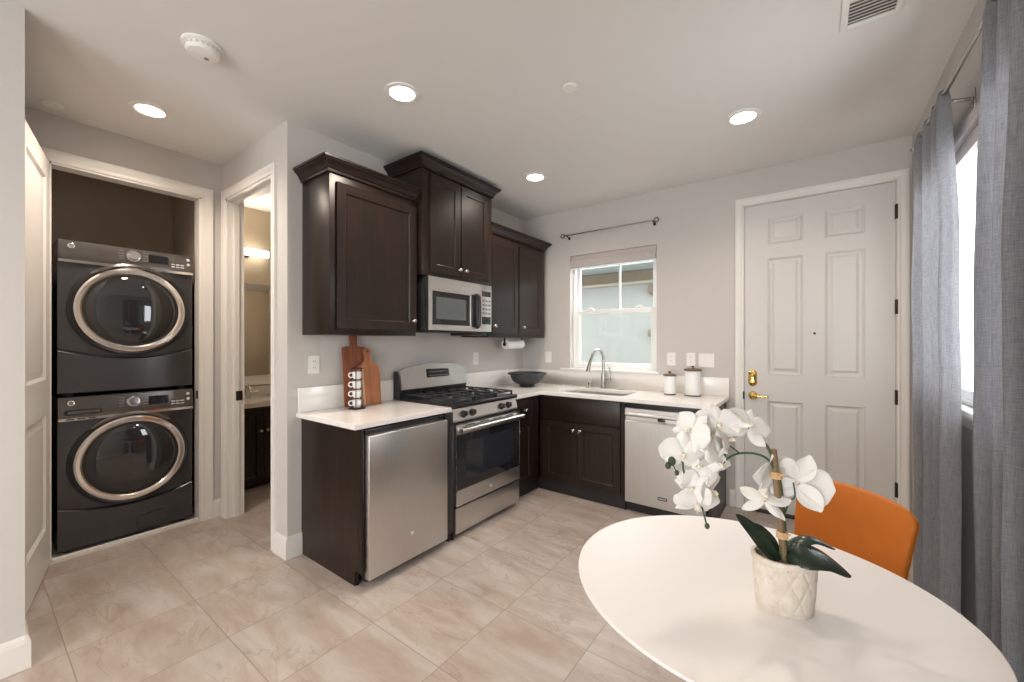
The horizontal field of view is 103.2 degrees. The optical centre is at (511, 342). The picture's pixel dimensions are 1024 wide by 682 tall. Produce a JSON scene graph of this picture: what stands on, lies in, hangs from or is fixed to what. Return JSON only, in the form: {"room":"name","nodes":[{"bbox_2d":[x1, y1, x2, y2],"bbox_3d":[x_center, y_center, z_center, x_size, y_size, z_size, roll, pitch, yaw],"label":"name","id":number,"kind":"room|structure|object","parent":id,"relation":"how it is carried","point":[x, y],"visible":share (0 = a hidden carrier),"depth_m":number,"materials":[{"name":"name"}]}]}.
{"room":"kitchen","nodes":[
{"label":"kitchen","id":0,"kind":"room"},
{"bbox_2d":[51,169,194,493],"bbox_3d":[-3.043,-0.019,3.034,0.865,2.742,1.061,0,0,36],"label":"wall","id":1,"kind":"structure","parent":0,"point":[83,208],"depth_m":3.33,"materials":[{"name":"paint"}]},
{"bbox_2d":[192,493,194,505],"bbox_3d":[-2.732,1.292,3.398,0.795,0.120,0.016,0,0,36],"label":"baseboard","id":2,"kind":"structure","parent":1,"relation":"attached to","point":[193,494],"depth_m":3.27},
{"bbox_2d":[25,106,220,499],"bbox_3d":[-2.629,-0.019,2.784,0.100,2.742,1.050,0,0,36],"label":"wall","id":3,"kind":"structure","parent":0,"point":[51,131],"depth_m":2.87,"materials":[{"name":"paint"}]},
{"bbox_2d":[25,120,49,615],"bbox_3d":[-2.571,0.126,2.173,0.035,2.428,0.735,0,0,-42],"label":"door","id":4,"kind":"structure","parent":3,"relation":"in","point":[37,165],"depth_m":2.19,"materials":[{"name":"white wood"}]},
{"bbox_2d":[41,146,212,564],"bbox_3d":[-2.615,0.090,2.788,0.118,2.524,0.911,0,0,36],"label":"trim","id":5,"kind":"structure","parent":3,"relation":"attached to","point":[59,160],"depth_m":3.07,"materials":[{"name":"white wood"}]},
{"bbox_2d":[213,498,220,517],"bbox_3d":[-2.291,1.284,3.145,0.016,0.135,0.068,0,0,36],"label":"baseboard","id":6,"kind":"structure","parent":3,"relation":"attached to","point":[217,502],"depth_m":3.14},
{"bbox_2d":[221,127,277,531],"bbox_3d":[-1.810,-0.019,3.852,1.980,2.742,1.720,0,0,36],"label":"wall","id":7,"kind":"structure","parent":0,"point":[264,151],"depth_m":3.13,"materials":[{"name":"paint"}]},
{"bbox_2d":[221,162,276,552],"bbox_3d":[-1.853,0.095,2.926,0.904,2.514,0.135,0,0,36],"label":"trim","id":8,"kind":"structure","parent":7,"relation":"attached to","point":[262,182],"depth_m":3.12,"materials":[{"name":"white wood"}]},
{"bbox_2d":[244,247,270,258],"bbox_3d":[-2.724,-0.916,4.048,0.135,0.093,0.583,0,0,36],"label":"vanity light","id":9,"kind":"object","parent":7,"relation":"attached to","point":[248,252],"visible":0.23,"depth_m":4.13,"materials":[{"name":"white glass"}]},
{"bbox_2d":[244,282,270,385],"bbox_3d":[-2.618,-0.086,4.299,0.008,1.055,1.160,0,0,36],"label":"bathroom mirror","id":10,"kind":"object","parent":7,"relation":"attached to","point":[257,297],"visible":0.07,"depth_m":4.24,"materials":[{"name":"white mirror"}]},
{"bbox_2d":[274,531,301,560],"bbox_3d":[-1.434,1.284,2.599,0.159,0.135,0.102,0,0,36],"label":"baseboard","id":11,"kind":"structure","parent":7,"relation":"attached to","point":[287,548],"depth_m":2.55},
{"bbox_2d":[0,0,522,643],"bbox_3d":[-2.592,-0.019,1.932,1.200,2.742,7.540,0,0,36],"label":"wall","id":12,"kind":"structure","parent":0,"point":[297,144],"depth_m":2.54,"materials":[{"name":"paint"}]},
{"bbox_2d":[0,617,30,679],"bbox_3d":[-3.537,1.284,0.470,1.016,0.135,3.785,0,0,36],"label":"baseboard","id":13,"kind":"structure","parent":12,"relation":"attached to","point":[15,654],"depth_m":1.66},
{"bbox_2d":[308,356,318,373],"bbox_3d":[-1.301,0.146,2.665,0.008,0.118,0.072,0,0,36],"label":"wall outlet","id":14,"kind":"object","parent":12,"relation":"attached to","point":[313,361],"visible":1,"depth_m":2.66,"materials":[{"name":"white plastic"}]},
{"bbox_2d":[312,360,316,369],"bbox_3d":[-1.299,0.146,2.663,0.002,0.066,0.034,0,0,36],"label":"socket","id":15,"kind":"object","parent":14,"relation":"attached to","point":[314,362],"depth_m":2.66,"materials":[{"name":"white plastic"}]},
{"bbox_2d":[298,380,392,412],"bbox_3d":[-1.143,0.367,2.866,0.020,0.155,0.723,0,0,36],"label":"backsplash","id":16,"kind":"structure","parent":12,"relation":"attached to","point":[329,396],"depth_m":2.71,"materials":[{"name":"white stone"}]},
{"bbox_2d":[293,151,420,335],"bbox_3d":[-1.016,-0.575,2.732,0.382,1.053,0.717,0,0,36],"label":"upper cabinet","id":17,"kind":"object","parent":12,"relation":"attached to","point":[359,222],"visible":1,"depth_m":2.57,"materials":[{"name":"brown wood"}]},
{"bbox_2d":[383,150,500,285],"bbox_3d":[-0.539,-0.920,3.339,0.430,0.855,0.913,0,0,36],"label":"upper cabinet","id":18,"kind":"object","parent":12,"relation":"attached to","point":[454,206],"visible":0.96,"depth_m":3.13,"materials":[{"name":"brown wood"}]},
{"bbox_2d":[416,275,490,335],"bbox_3d":[-0.527,-0.273,3.336,0.453,0.426,0.738,0,0,36],"label":"microwave","id":19,"kind":"object","parent":18,"relation":"attached to","point":[444,305],"visible":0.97,"depth_m":3.15,"materials":[{"name":"silver metal"}]},
{"bbox_2d":[473,352,477,364],"bbox_3d":[-0.353,0.156,3.951,0.008,0.118,0.072,0,0,36],"label":"wall outlet","id":20,"kind":"object","parent":12,"relation":"attached to","point":[475,354],"visible":1,"depth_m":3.94,"materials":[{"name":"white plastic"}]},
{"bbox_2d":[461,222,551,337],"bbox_3d":[-0.023,-0.554,4.080,0.382,1.013,1.007,0,0,36],"label":"upper cabinet","id":21,"kind":"object","parent":12,"relation":"attached to","point":[517,288],"visible":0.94,"depth_m":3.93,"materials":[{"name":"brown wood"}]},
{"bbox_2d":[502,338,524,348],"bbox_3d":[0.013,0.009,4.167,0.094,0.114,0.309,0,0,36],"label":"paper towel holder","id":22,"kind":"object","parent":21,"relation":"attached to","point":[506,344],"visible":0.88,"depth_m":4.11,"materials":[{"name":"paper"}]},
{"bbox_2d":[0,465,912,681],"bbox_3d":[-1.674,1.412,1.342,5.779,0.120,7.800,0,0,36],"label":"floor","id":23,"kind":"structure","parent":0,"point":[506,599],"depth_m":2.05,"materials":[{"name":"tile"}]},
{"bbox_2d":[51,505,198,563],"bbox_3d":[-2.935,1.329,3.024,0.872,0.044,0.823,0,0,36],"label":"pan","id":24,"kind":"object","parent":23,"relation":"on","point":[56,557],"visible":0.31,"depth_m":2.73,"materials":[{"name":"white plastic"}]},
{"bbox_2d":[51,386,192,552],"bbox_3d":[-2.921,0.846,3.020,0.839,0.998,0.684,0,0,36],"label":"washing machine","id":25,"kind":"object","parent":24,"relation":"on","point":[121,460],"visible":0.99,"depth_m":2.73,"materials":[{"name":"metal"}]},
{"bbox_2d":[66,416,95,420],"bbox_3d":[-2.757,0.487,2.598,0.001,0.009,0.135,0,0,36],"label":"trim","id":26,"kind":"structure","parent":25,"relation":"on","point":[68,418],"depth_m":2.60,"materials":[{"name":"silver metal"}]},
{"bbox_2d":[51,239,192,396],"bbox_3d":[-2.921,-0.153,3.020,0.839,0.998,0.684,0,0,36],"label":"dryer","id":27,"kind":"object","parent":25,"relation":"on","point":[121,318],"visible":1,"depth_m":2.73,"materials":[{"name":"metal"}]},
{"bbox_2d":[244,385,270,488],"bbox_3d":[-2.400,0.894,4.129,0.557,0.875,1.215,0,0,36],"label":"bathroom vanity","id":28,"kind":"object","parent":23,"relation":"on","point":[257,409],"visible":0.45,"depth_m":3.78,"materials":[{"name":"brown wood"}]},
{"bbox_2d":[244,385,257,397],"bbox_3d":[-2.655,0.488,4.015,0.194,0.127,0.196,0,0,-14],"label":"bathroom faucet","id":29,"kind":"object","parent":28,"relation":"on","point":[245,387],"visible":0.6,"depth_m":4.02,"materials":[{"name":"silver metal"}]},
{"bbox_2d":[301,419,363,585],"bbox_3d":[-1.079,0.914,2.415,0.658,0.876,0.022,0,0,36],"label":"end panel","id":30,"kind":"object","parent":23,"relation":"on","point":[332,457],"visible":0.98,"depth_m":2.38,"materials":[{"name":"brown wood"}]},
{"bbox_2d":[359,414,446,581],"bbox_3d":[-0.843,0.918,2.648,0.645,0.868,0.640,0,0,36],"label":"refrigerator","id":31,"kind":"object","parent":23,"relation":"on","point":[405,462],"visible":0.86,"depth_m":2.39,"materials":[{"name":"silver metal"}]},
{"bbox_2d":[296,380,451,429],"bbox_3d":[-0.892,0.383,2.675,0.650,0.186,0.731,0,0,36],"label":"countertop","id":32,"kind":"structure","parent":31,"relation":"on","point":[321,404],"depth_m":2.62,"materials":[{"name":"white stone"}]},
{"bbox_2d":[342,336,364,406],"bbox_3d":[-1.106,0.197,2.855,0.062,0.493,0.178,0,0,36],"label":"cutting board","id":33,"kind":"object","parent":32,"relation":"on","point":[352,356],"visible":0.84,"depth_m":2.82,"materials":[{"name":"brown wood"}]},
{"bbox_2d":[348,368,365,409],"bbox_3d":[-1.038,0.306,2.717,0.114,0.272,0.114,0,0,36],"label":"rack","id":34,"kind":"object","parent":32,"relation":"on","point":[351,407],"visible":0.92,"depth_m":2.71,"materials":[{"name":"brown metal"}]},
{"bbox_2d":[348,399,360,406],"bbox_3d":[-1.043,0.407,2.711,0.065,0.047,0.080,0,0,36],"label":"cup","id":35,"kind":"object","parent":34,"relation":"in","point":[358,401],"visible":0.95,"depth_m":2.70,"materials":[{"name":"white ceramic"}]},
{"bbox_2d":[352,399,360,406],"bbox_3d":[-1.038,0.407,2.717,0.064,0.047,0.064,0,0,36],"label":"bowl","id":36,"kind":"object","parent":35,"relation":"attached to","point":[358,401],"depth_m":2.69,"materials":[{"name":"white ceramic"}]},
{"bbox_2d":[348,390,360,397],"bbox_3d":[-1.043,0.345,2.711,0.065,0.047,0.080,0,0,36],"label":"cup","id":37,"kind":"object","parent":34,"relation":"in","point":[358,392],"visible":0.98,"depth_m":2.70,"materials":[{"name":"white ceramic"}]},
{"bbox_2d":[352,390,360,397],"bbox_3d":[-1.038,0.345,2.717,0.064,0.047,0.064,0,0,36],"label":"bowl","id":38,"kind":"object","parent":37,"relation":"attached to","point":[358,392],"depth_m":2.70,"materials":[{"name":"white ceramic"}]},
{"bbox_2d":[348,381,360,388],"bbox_3d":[-1.043,0.282,2.711,0.065,0.047,0.080,0,0,36],"label":"cup","id":39,"kind":"object","parent":34,"relation":"in","point":[358,383],"visible":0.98,"depth_m":2.70,"materials":[{"name":"white ceramic"}]},
{"bbox_2d":[352,381,360,388],"bbox_3d":[-1.038,0.282,2.717,0.064,0.047,0.064,0,0,36],"label":"bowl","id":40,"kind":"object","parent":39,"relation":"on","point":[358,383],"depth_m":2.69,"materials":[{"name":"white ceramic"}]},
{"bbox_2d":[348,371,360,378],"bbox_3d":[-1.043,0.220,2.711,0.065,0.047,0.080,0,0,36],"label":"cup","id":41,"kind":"object","parent":34,"relation":"in","point":[358,373],"visible":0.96,"depth_m":2.70,"materials":[{"name":"white ceramic"}]},
{"bbox_2d":[352,371,360,378],"bbox_3d":[-1.038,0.220,2.717,0.064,0.047,0.064,0,0,36],"label":"bowl","id":42,"kind":"object","parent":41,"relation":"on","point":[358,374],"depth_m":2.69,"materials":[{"name":"white ceramic"}]},
{"bbox_2d":[356,348,381,405],"bbox_3d":[-1.026,0.241,2.899,0.070,0.404,0.180,0,0,36],"label":"cutting board","id":43,"kind":"object","parent":32,"relation":"on","point":[371,386],"visible":0.88,"depth_m":2.90,"materials":[{"name":"brown wood"}]},
{"bbox_2d":[443,412,452,541],"bbox_3d":[-0.672,0.914,2.916,0.622,0.876,0.071,0,0,36],"label":"filler panel","id":44,"kind":"object","parent":23,"relation":"on","point":[448,416],"visible":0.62,"depth_m":2.74,"materials":[{"name":"brown wood"}]},
{"bbox_2d":[394,363,524,540],"bbox_3d":[-0.405,0.762,3.241,0.727,1.180,0.765,0,0,36],"label":"gas range","id":45,"kind":"object","parent":23,"relation":"on","point":[486,423],"visible":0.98,"depth_m":3.09,"materials":[{"name":"silver metal"}]},
{"bbox_2d":[394,392,516,408],"bbox_3d":[-0.437,0.445,3.267,0.645,0.029,0.753,0,0,36],"label":"cooktop","id":46,"kind":"object","parent":45,"relation":"in","point":[500,398],"depth_m":3.06,"materials":[{"name":"black metal"}]},
{"bbox_2d":[514,395,538,496],"bbox_3d":[-0.078,0.914,3.758,0.639,0.875,0.445,0,0,36],"label":"base cabinet","id":47,"kind":"object","parent":23,"relation":"on","point":[528,406],"visible":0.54,"depth_m":3.58,"materials":[{"name":"brown wood"}]},
{"bbox_2d":[538,391,627,509],"bbox_3d":[0.733,0.914,3.736,0.840,0.875,0.629,0,0,36],"label":"base cabinet","id":48,"kind":"object","parent":23,"relation":"on","point":[582,441],"visible":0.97,"depth_m":3.48,"materials":[{"name":"brown wood"}]},
{"bbox_2d":[466,368,729,409],"bbox_3d":[0.662,0.383,3.573,2.086,0.186,1.032,0,0,36],"label":"countertop","id":49,"kind":"structure","parent":48,"relation":"on","point":[640,388],"depth_m":3.76,"materials":[{"name":"white stone"}]},
{"bbox_2d":[507,371,546,386],"bbox_3d":[0.152,0.374,4.106,0.401,0.142,0.401,0,0,36],"label":"bowl","id":50,"kind":"object","parent":49,"relation":"on","point":[524,378],"visible":1,"depth_m":3.99,"materials":[{"name":"grey ceramic"}]},
{"bbox_2d":[586,349,610,388],"bbox_3d":[0.808,0.252,3.878,0.283,0.386,0.095,0,0,-27],"label":"faucet","id":51,"kind":"object","parent":49,"relation":"on","point":[604,380],"visible":0.99,"depth_m":3.92,"materials":[{"name":"silver metal"}]},
{"bbox_2d":[571,391,625,395],"bbox_3d":[0.776,0.566,3.685,0.656,0.173,0.406,0,0,36],"label":"sink","id":52,"kind":"object","parent":49,"relation":"in","point":[600,393],"visible":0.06,"depth_m":3.87,"materials":[{"name":"metal"}]},
{"bbox_2d":[663,371,675,394],"bbox_3d":[1.349,0.344,3.467,0.106,0.202,0.106,0,0,36],"label":"canister","id":53,"kind":"object","parent":49,"relation":"on","point":[669,378],"visible":1,"depth_m":3.43,"materials":[{"name":"white ceramic"}]},
{"bbox_2d":[684,366,701,396],"bbox_3d":[1.510,0.319,3.386,0.140,0.252,0.140,0,0,36],"label":"canister","id":54,"kind":"object","parent":49,"relation":"on","point":[692,375],"visible":1,"depth_m":3.33,"materials":[{"name":"white ceramic"}]},
{"bbox_2d":[624,402,707,516],"bbox_3d":[1.318,0.915,3.308,0.612,0.874,0.603,0,0,36],"label":"dishwasher","id":55,"kind":"object","parent":23,"relation":"on","point":[650,488],"visible":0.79,"depth_m":3.13,"materials":[{"name":"silver metal"}]},
{"bbox_2d":[708,402,725,517],"bbox_3d":[1.584,0.914,3.125,0.026,0.875,0.602,0,0,36],"label":"end panel","id":56,"kind":"object","parent":23,"relation":"on","point":[715,512],"visible":0.2,"depth_m":3.15,"materials":[{"name":"brown wood"}]},
{"bbox_2d":[578,515,1017,681],"bbox_3d":[0.600,0.982,1.027,0.864,0.740,0.804,0,0,36],"label":"dining table","id":57,"kind":"object","parent":23,"relation":"on","point":[680,591],"visible":0.93,"depth_m":0.90,"materials":[{"name":"white paint"}]},
{"bbox_2d":[658,403,851,619],"bbox_3d":[0.545,0.376,0.936,0.418,0.473,0.115,0,0,4],"label":"potted orchid","id":58,"kind":"object","parent":57,"relation":"on","point":[785,574],"visible":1,"depth_m":0.92,"materials":[{"name":"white plant"}]},
{"bbox_2d":[794,480,918,580],"bbox_3d":[0.952,0.922,1.311,0.484,0.863,0.380,0,0,-13],"label":"dining chair","id":59,"kind":"object","parent":23,"relation":"on","point":[869,526],"visible":0.34,"depth_m":1.30,"materials":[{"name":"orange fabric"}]},
{"bbox_2d":[6,0,977,219],"bbox_3d":[-1.674,-1.450,1.342,5.779,0.120,7.800,0,0,36],"label":"ceiling","id":60,"kind":"structure","parent":0,"point":[658,82],"depth_m":2.14,"materials":[{"name":"paint"}]},
{"bbox_2d":[39,99,63,109],"bbox_3d":[-2.681,-1.385,2.364,0.096,0.011,0.096,0,0,36],"label":"sprinkler cover","id":61,"kind":"object","parent":60,"relation":"attached to","point":[51,104],"visible":1,"depth_m":2.35,"materials":[{"name":"white plastic"}]},
{"bbox_2d":[128,100,170,118],"bbox_3d":[-2.164,-1.386,2.425,0.194,0.008,0.194,0,0,36],"label":"recessed light","id":62,"kind":"object","parent":60,"relation":"in","point":[147,109],"visible":1,"depth_m":2.41,"materials":[{"name":"white glass"}]},
{"bbox_2d":[180,33,223,63],"bbox_3d":[-1.449,-1.365,1.901,0.164,0.050,0.164,0,0,36],"label":"smoke detector","id":63,"kind":"object","parent":60,"relation":"attached to","point":[202,48],"visible":1,"depth_m":1.87,"materials":[{"name":"white plastic"}]},
{"bbox_2d":[384,82,419,103],"bbox_3d":[-0.611,-1.386,2.259,0.194,0.008,0.194,0,0,36],"label":"recessed light","id":64,"kind":"object","parent":60,"relation":"in","point":[400,92],"visible":1,"depth_m":2.25,"materials":[{"name":"white glass"}]},
{"bbox_2d":[524,172,546,181],"bbox_3d":[0.194,-1.386,3.405,0.194,0.008,0.194,0,0,36],"label":"recessed light","id":65,"kind":"object","parent":60,"relation":"in","point":[533,176],"visible":1,"depth_m":3.39,"materials":[{"name":"white glass"}]},
{"bbox_2d":[563,82,576,92],"bbox_3d":[0.315,-1.385,2.207,0.080,0.011,0.080,0,0,36],"label":"sprinkler cover","id":66,"kind":"object","parent":60,"relation":"attached to","point":[570,87],"visible":1,"depth_m":2.19,"materials":[{"name":"white plastic"}]},
{"bbox_2d":[725,108,760,125],"bbox_3d":[1.423,-1.386,2.499,0.194,0.008,0.194,0,0,36],"label":"recessed light","id":67,"kind":"object","parent":60,"relation":"in","point":[743,116],"visible":1,"depth_m":2.49,"materials":[{"name":"white glass"}]},
{"bbox_2d":[840,0,904,32],"bbox_3d":[1.444,-1.384,1.614,0.205,0.012,0.340,0,0,36],"label":"ceiling vent","id":68,"kind":"object","parent":60,"relation":"in","point":[854,13],"visible":1,"depth_m":1.69,"materials":[{"name":"white plastic"}]},
{"bbox_2d":[523,136,911,512],"bbox_3d":[1.457,-0.019,3.717,3.439,2.742,0.140,0,0,36],"label":"wall","id":69,"kind":"structure","parent":0,"point":[693,235],"depth_m":3.56,"materials":[{"name":"paint"}]},
{"bbox_2d":[545,352,550,362],"bbox_3d":[0.394,0.158,4.407,0.072,0.118,0.010,0,0,36],"label":"light switch","id":70,"kind":"object","parent":69,"relation":"attached to","point":[547,354],"visible":1,"depth_m":4.40,"materials":[{"name":"white plastic"}]},
{"bbox_2d":[466,368,729,395],"bbox_3d":[0.662,0.367,3.573,2.086,0.155,1.032,0,0,36],"label":"backsplash","id":71,"kind":"structure","parent":69,"relation":"attached to","point":[719,386],"depth_m":3.93,"materials":[{"name":"white stone"}]},
{"bbox_2d":[560,368,659,374],"bbox_3d":[0.949,0.282,4.024,1.026,0.026,0.101,0,0,36],"label":"trim","id":72,"kind":"structure","parent":69,"relation":"attached to","point":[563,369],"depth_m":3.92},
{"bbox_2d":[561,217,658,239],"bbox_3d":[0.933,-1.106,3.979,1.013,0.060,0.062,0,0,36],"label":"curtain rod","id":73,"kind":"object","parent":69,"relation":"attached to","point":[653,220],"visible":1,"depth_m":3.91,"materials":[{"name":"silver metal"}]},
{"bbox_2d":[573,251,656,370],"bbox_3d":[1.028,-0.316,4.068,0.891,1.173,0.073,0,0,36],"label":"window","id":74,"kind":"structure","parent":69,"relation":"in","point":[577,274],"depth_m":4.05,"materials":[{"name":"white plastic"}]},
{"bbox_2d":[570,245,656,269],"bbox_3d":[0.980,-0.828,4.003,0.883,0.140,0.066,0,0,36],"label":"roman shade","id":75,"kind":"object","parent":74,"relation":"attached to","point":[646,253],"visible":0.96,"depth_m":3.96,"materials":[{"name":"fabric"}]},
{"bbox_2d":[667,352,675,365],"bbox_3d":[1.431,0.149,3.644,0.072,0.118,0.008,0,0,36],"label":"wall outlet","id":76,"kind":"object","parent":69,"relation":"attached to","point":[671,357],"visible":1,"depth_m":3.64,"materials":[{"name":"white plastic"}]},
{"bbox_2d":[686,353,694,365],"bbox_3d":[1.564,0.149,3.546,0.072,0.118,0.008,0,0,36],"label":"wall outlet","id":77,"kind":"object","parent":69,"relation":"attached to","point":[690,357],"visible":0.92,"depth_m":3.54,"materials":[{"name":"white plastic"}]},
{"bbox_2d":[699,353,713,367],"bbox_3d":[1.663,0.154,3.471,0.122,0.118,0.010,0,0,36],"label":"light switch","id":78,"kind":"object","parent":69,"relation":"attached to","point":[705,360],"visible":1,"depth_m":3.47,"materials":[{"name":"white plastic"}]},
{"bbox_2d":[730,489,734,506],"bbox_3d":[1.821,1.284,3.351,0.038,0.135,0.016,0,0,36],"label":"baseboard","id":79,"kind":"structure","parent":69,"relation":"attached to","point":[732,492],"depth_m":3.34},
{"bbox_2d":[754,508,794,519],"bbox_3d":[2.295,1.342,3.086,0.916,0.020,0.160,0,0,36],"label":"trim","id":80,"kind":"structure","parent":69,"relation":"attached to","point":[789,516],"depth_m":3.19,"materials":[{"name":"brown metal"}]},
{"bbox_2d":[745,181,897,514],"bbox_3d":[2.268,0.113,3.035,0.919,2.434,0.105,0,0,36],"label":"door","id":81,"kind":"structure","parent":69,"relation":"in","point":[821,303],"depth_m":3.00,"materials":[{"name":"white wood"}]},
{"bbox_2d":[735,168,909,510],"bbox_3d":[2.296,0.091,3.087,1.032,2.521,0.158,0,0,36],"label":"trim","id":82,"kind":"structure","parent":69,"relation":"attached to","point":[902,177],"depth_m":2.76,"materials":[{"name":"white wood"}]},
{"bbox_2d":[912,0,986,625],"bbox_3d":[0.547,-0.019,-0.296,0.140,2.742,7.400,0,0,36],"label":"wall","id":83,"kind":"structure","parent":0,"point":[968,78],"depth_m":1.77,"materials":[{"name":"paint"}]},
{"bbox_2d":[910,0,996,152],"bbox_3d":[1.575,-1.014,1.312,0.114,0.088,2.155,0,0,36],"label":"curtain rod","id":84,"kind":"object","parent":83,"relation":"attached to","point":[978,30],"visible":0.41,"depth_m":1.55,"materials":[{"name":"silver metal"}]},
{"bbox_2d":[911,89,961,613],"bbox_3d":[1.958,0.139,1.893,0.075,2.402,0.722,0,0,36],"label":"curtain","id":85,"kind":"object","parent":84,"relation":"hanging from","point":[935,276],"visible":0.94,"depth_m":1.77,"materials":[{"name":"grey fabric"}]},
{"bbox_2d":[973,0,1023,681],"bbox_3d":[1.227,0.139,0.914,0.088,2.402,0.995,0,0,36],"label":"curtain","id":86,"kind":"object","parent":84,"relation":"hanging from","point":[998,280],"visible":0.95,"depth_m":1.14,"materials":[{"name":"grey fabric"}]},
{"bbox_2d":[956,149,976,406],"bbox_3d":[1.923,-0.312,1.534,0.158,1.181,1.422,0,0,36],"label":"window","id":87,"kind":"structure","parent":83,"relation":"in","point":[966,175],"depth_m":2.09,"materials":[{"name":"white glass"}]},
{"bbox_2d":[954,99,979,171],"bbox_3d":[1.831,-0.837,1.602,0.044,0.126,1.412,0,0,36],"label":"roman shade","id":88,"kind":"object","parent":83,"relation":"attached to","point":[966,137],"visible":0.11,"depth_m":1.65,"materials":[{"name":"fabric"}]},
{"bbox_2d":[962,404,972,430],"bbox_3d":[1.843,0.320,1.606,0.057,0.085,1.520,0,0,36],"label":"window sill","id":89,"kind":"structure","parent":83,"relation":"attached to","point":[967,411],"depth_m":1.68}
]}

